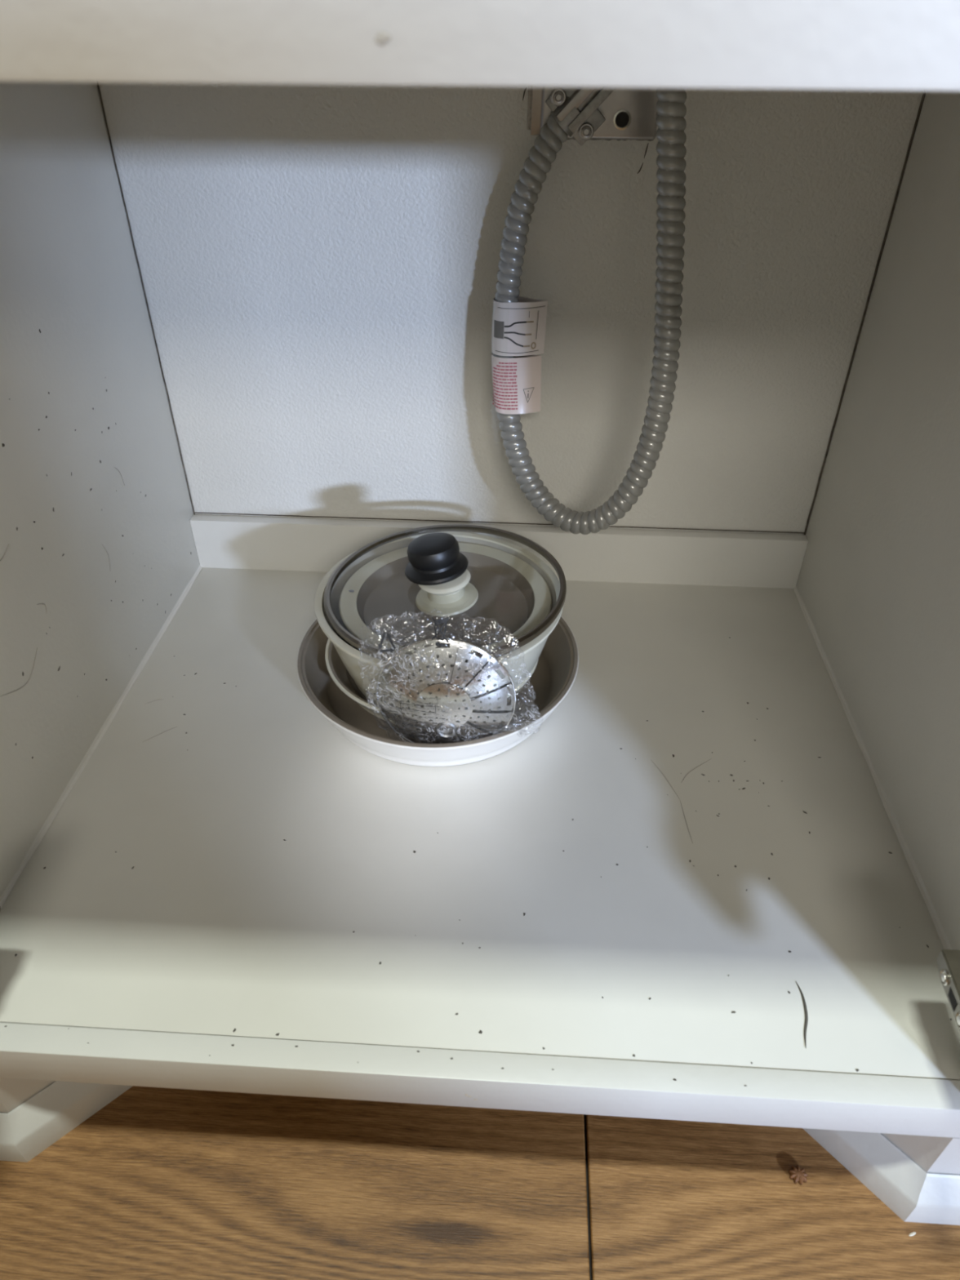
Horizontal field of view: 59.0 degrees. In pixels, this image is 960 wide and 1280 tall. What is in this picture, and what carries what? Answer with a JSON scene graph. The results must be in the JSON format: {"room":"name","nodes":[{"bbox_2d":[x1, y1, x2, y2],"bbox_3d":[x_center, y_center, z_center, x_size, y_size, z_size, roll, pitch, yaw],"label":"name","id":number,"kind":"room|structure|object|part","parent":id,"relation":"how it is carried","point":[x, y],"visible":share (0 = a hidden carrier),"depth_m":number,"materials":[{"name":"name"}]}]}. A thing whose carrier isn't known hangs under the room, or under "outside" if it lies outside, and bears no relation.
{"room":"kitchen","nodes":[
{"label":"kitchen","id":0,"kind":"room"},
{"bbox_2d":[0,1085,959,1279],"bbox_3d":[0.119,0.526,0.486,3.500,0.020,2.180,2,37,3],"label":"floor","id":1,"kind":"structure","parent":0,"point":[157,1183],"depth_m":0.62,"materials":[{"name":"brown wood"}]},
{"bbox_2d":[0,0,959,1225],"bbox_3d":[-0.001,-0.121,0.593,0.756,0.878,0.669,2,37,3],"label":"base cabinet","id":2,"kind":"object","parent":1,"relation":"on","point":[719,881],"visible":0.98,"depth_m":0.67,"materials":[{"name":"white paint"}]},
{"bbox_3d":[-0.368,0.369,0.632,0.054,0.048,0.014,2,37,3],"label":"moulding","id":3,"kind":"part","parent":2,"relation":"part of","materials":[{"name":"white paint"}]},
{"bbox_3d":[-0.274,0.332,0.681,0.194,0.048,0.014,-29,46,-33],"label":"moulding","id":4,"kind":"part","parent":2,"relation":"part of","materials":[{"name":"white paint"}]},
{"bbox_3d":[-0.368,-0.160,0.623,0.018,0.820,0.612,2,37,3],"label":"panel","id":5,"kind":"part","parent":2,"relation":"part of","materials":[{"name":"white paint"}]},
{"bbox_2d":[297,616,578,766],"bbox_3d":[-0.041,0.029,0.847,0.274,0.051,0.274,2,37,3],"label":"bowl","id":6,"kind":"object","parent":2,"relation":"on","point":[555,672],"visible":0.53,"depth_m":0.81,"materials":[{"name":"white ceramic"}]},
{"bbox_2d":[324,638,538,728],"bbox_3d":[-0.048,0.019,0.864,0.214,0.035,0.214,2,37,3],"label":"saute pan","id":7,"kind":"object","parent":6,"relation":"in","point":[336,668],"visible":0.16,"depth_m":0.82,"materials":[{"name":"beige ceramic"}]},
{"bbox_2d":[314,531,563,722],"bbox_3d":[-0.039,-0.006,0.840,0.236,0.096,0.236,2,37,3],"label":"pot","id":8,"kind":"object","parent":6,"relation":"on","point":[351,656],"visible":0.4,"depth_m":0.80,"materials":[{"name":"beige ceramic"}]},
{"bbox_2d":[324,524,566,666],"bbox_3d":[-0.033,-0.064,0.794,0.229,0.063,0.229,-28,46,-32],"label":"glass lid","id":9,"kind":"object","parent":8,"relation":"on","point":[437,564],"visible":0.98,"depth_m":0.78,"materials":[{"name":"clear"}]},
{"bbox_3d":[-0.041,-0.077,0.790,0.060,0.037,0.060,0,38,4],"label":"knob","id":10,"kind":"part","parent":9,"relation":"part of","materials":[{"name":"black plastic"}]},
{"bbox_3d":[-0.032,-0.049,0.801,0.060,0.029,0.060,0,38,4],"label":"knob","id":11,"kind":"part","parent":9,"relation":"part of","materials":[{"name":"beige plastic"}]},
{"bbox_2d":[375,637,515,743],"bbox_3d":[-0.030,0.053,0.722,0.121,0.120,0.025,3,37,4],"label":"strainer","id":12,"kind":"object","parent":6,"relation":"in","point":[459,650],"visible":0.96,"depth_m":0.71,"materials":[{"name":"silver metal"}]},
{"bbox_2d":[358,611,542,742],"bbox_3d":[-0.024,0.044,0.720,0.158,0.145,0.039,2,37,3],"label":"plastic bag","id":13,"kind":"object","parent":12,"relation":"on","point":[437,622],"visible":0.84,"depth_m":0.71,"materials":[{"name":"clear"}]},
{"bbox_2d":[378,631,395,652],"bbox_3d":[-0.076,0.002,0.696,0.015,0.014,0.010,2,37,3],"label":"print","id":14,"kind":"object","parent":13,"relation":"attached to","point":[390,650],"depth_m":0.70,"materials":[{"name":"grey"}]},
{"bbox_2d":[373,693,444,739],"bbox_3d":[-0.060,0.066,0.722,0.064,0.039,0.006,11,39,14],"label":"print","id":15,"kind":"object","parent":13,"relation":"attached to","point":[382,700],"depth_m":0.72,"materials":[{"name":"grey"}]},
{"bbox_2d":[431,616,449,647],"bbox_3d":[-0.032,-0.007,0.690,0.015,0.018,0.017,2,37,3],"label":"print","id":16,"kind":"object","parent":13,"relation":"on","point":[437,622],"depth_m":0.69,"materials":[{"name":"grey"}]},
{"bbox_3d":[-0.015,-0.222,0.177,0.756,0.178,0.020,2,37,3],"label":"rail","id":17,"kind":"part","parent":2,"relation":"part of","materials":[{"name":"white paint"}]},
{"bbox_3d":[-0.018,0.295,0.571,0.756,0.039,0.019,2,37,3],"label":"rail","id":18,"kind":"part","parent":2,"relation":"part of","materials":[{"name":"white paint"}]},
{"bbox_3d":[0.017,-0.102,1.014,0.720,0.076,0.014,2,37,3],"label":"rail","id":19,"kind":"part","parent":2,"relation":"part of","materials":[{"name":"white paint"}]},
{"bbox_3d":[0.248,0.352,0.658,0.014,0.048,0.194,-27,45,-31],"label":"moulding","id":20,"kind":"part","parent":2,"relation":"part of","materials":[{"name":"white paint"}]},
{"bbox_3d":[0.369,-0.131,0.591,0.018,0.820,0.612,2,37,3],"label":"panel","id":21,"kind":"part","parent":2,"relation":"part of","materials":[{"name":"white paint"}]},
{"bbox_3d":[0.331,0.397,0.601,0.050,0.048,0.014,2,37,3],"label":"moulding","id":22,"kind":"part","parent":2,"relation":"part of","materials":[{"name":"white paint"}]},
{"bbox_3d":[0.303,0.226,0.514,0.025,0.020,0.074,2,37,3],"label":"hinge arm","id":23,"kind":"part","parent":2,"relation":"part of","materials":[{"name":"silver metal"}]},
{"bbox_2d":[788,1164,808,1184],"bbox_3d":[0.237,0.398,0.632,0.014,0.006,0.013,2,37,3],"label":"star anise","id":24,"kind":"object","parent":1,"relation":"on","point":[798,1175],"visible":1,"depth_m":0.63,"materials":[{"name":"brown food"}]},
{"bbox_2d":[908,1231,915,1236],"bbox_3d":[0.308,0.423,0.604,0.006,0.001,0.002,-16,40,-20],"label":"debris fleck","id":25,"kind":"object","parent":1,"relation":"on","point":[913,1233],"visible":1,"depth_m":0.60,"materials":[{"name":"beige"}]},
{"bbox_2d":[95,83,926,534],"bbox_3d":[0.021,-0.426,0.818,1.500,1.090,0.060,2,37,3],"label":"panel","id":26,"kind":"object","parent":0,"point":[318,264],"depth_m":0.84,"materials":[{"name":"paint"}]},
{"bbox_2d":[491,88,686,534],"bbox_3d":[0.095,-0.367,0.715,0.188,0.596,0.076,25,44,28],"label":"flexible conduit","id":27,"kind":"object","parent":26,"relation":"attached to","point":[518,322],"visible":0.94,"depth_m":0.78,"materials":[{"name":"grey plastic"}]},
{"bbox_2d":[493,320,503,338],"bbox_3d":[0.018,-0.296,0.809,0.012,0.016,0.003,21,42,25],"label":"print","id":28,"kind":"object","parent":27,"relation":"on","point":[498,324],"depth_m":0.81,"materials":[{"name":"grey paper"}]},
{"bbox_2d":[492,362,517,409],"bbox_3d":[0.025,-0.250,0.833,0.028,0.044,0.012,11,39,13],"label":"print","id":29,"kind":"object","parent":27,"relation":"attached to","point":[504,375],"depth_m":0.83,"materials":[{"name":"red paper"}]},
{"bbox_2d":[495,306,544,353],"bbox_3d":[0.038,-0.296,0.810,0.046,0.042,0.014,2,37,3],"label":"print","id":30,"kind":"object","parent":27,"relation":"on","point":[518,329],"depth_m":0.81,"materials":[{"name":"grey paper"}]},
{"bbox_2d":[523,386,533,402],"bbox_3d":[0.048,-0.242,0.838,0.012,0.014,0.003,-10,39,-14],"label":"print","id":31,"kind":"object","parent":27,"relation":"attached to","point":[528,392],"depth_m":0.84,"materials":[{"name":"grey paper"}]},
{"bbox_2d":[523,320,536,349],"bbox_3d":[0.048,-0.291,0.811,0.013,0.026,0.003,-7,38,-10],"label":"print","id":32,"kind":"object","parent":27,"relation":"on","point":[529,326],"depth_m":0.81,"materials":[{"name":"beige paper"}]},
{"bbox_2d":[522,87,657,173],"bbox_3d":[0.095,-0.488,0.700,0.117,0.188,0.046,2,37,3],"label":"junction box","id":33,"kind":"object","parent":26,"relation":"attached to","point":[584,114],"visible":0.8,"depth_m":0.72,"materials":[{"name":"metal"}]},
{"bbox_3d":[0.103,-0.494,0.701,0.100,0.140,0.007,2,37,3],"label":"plate","id":34,"kind":"part","parent":33,"relation":"part of","materials":[{"name":"metal"}]}
]}

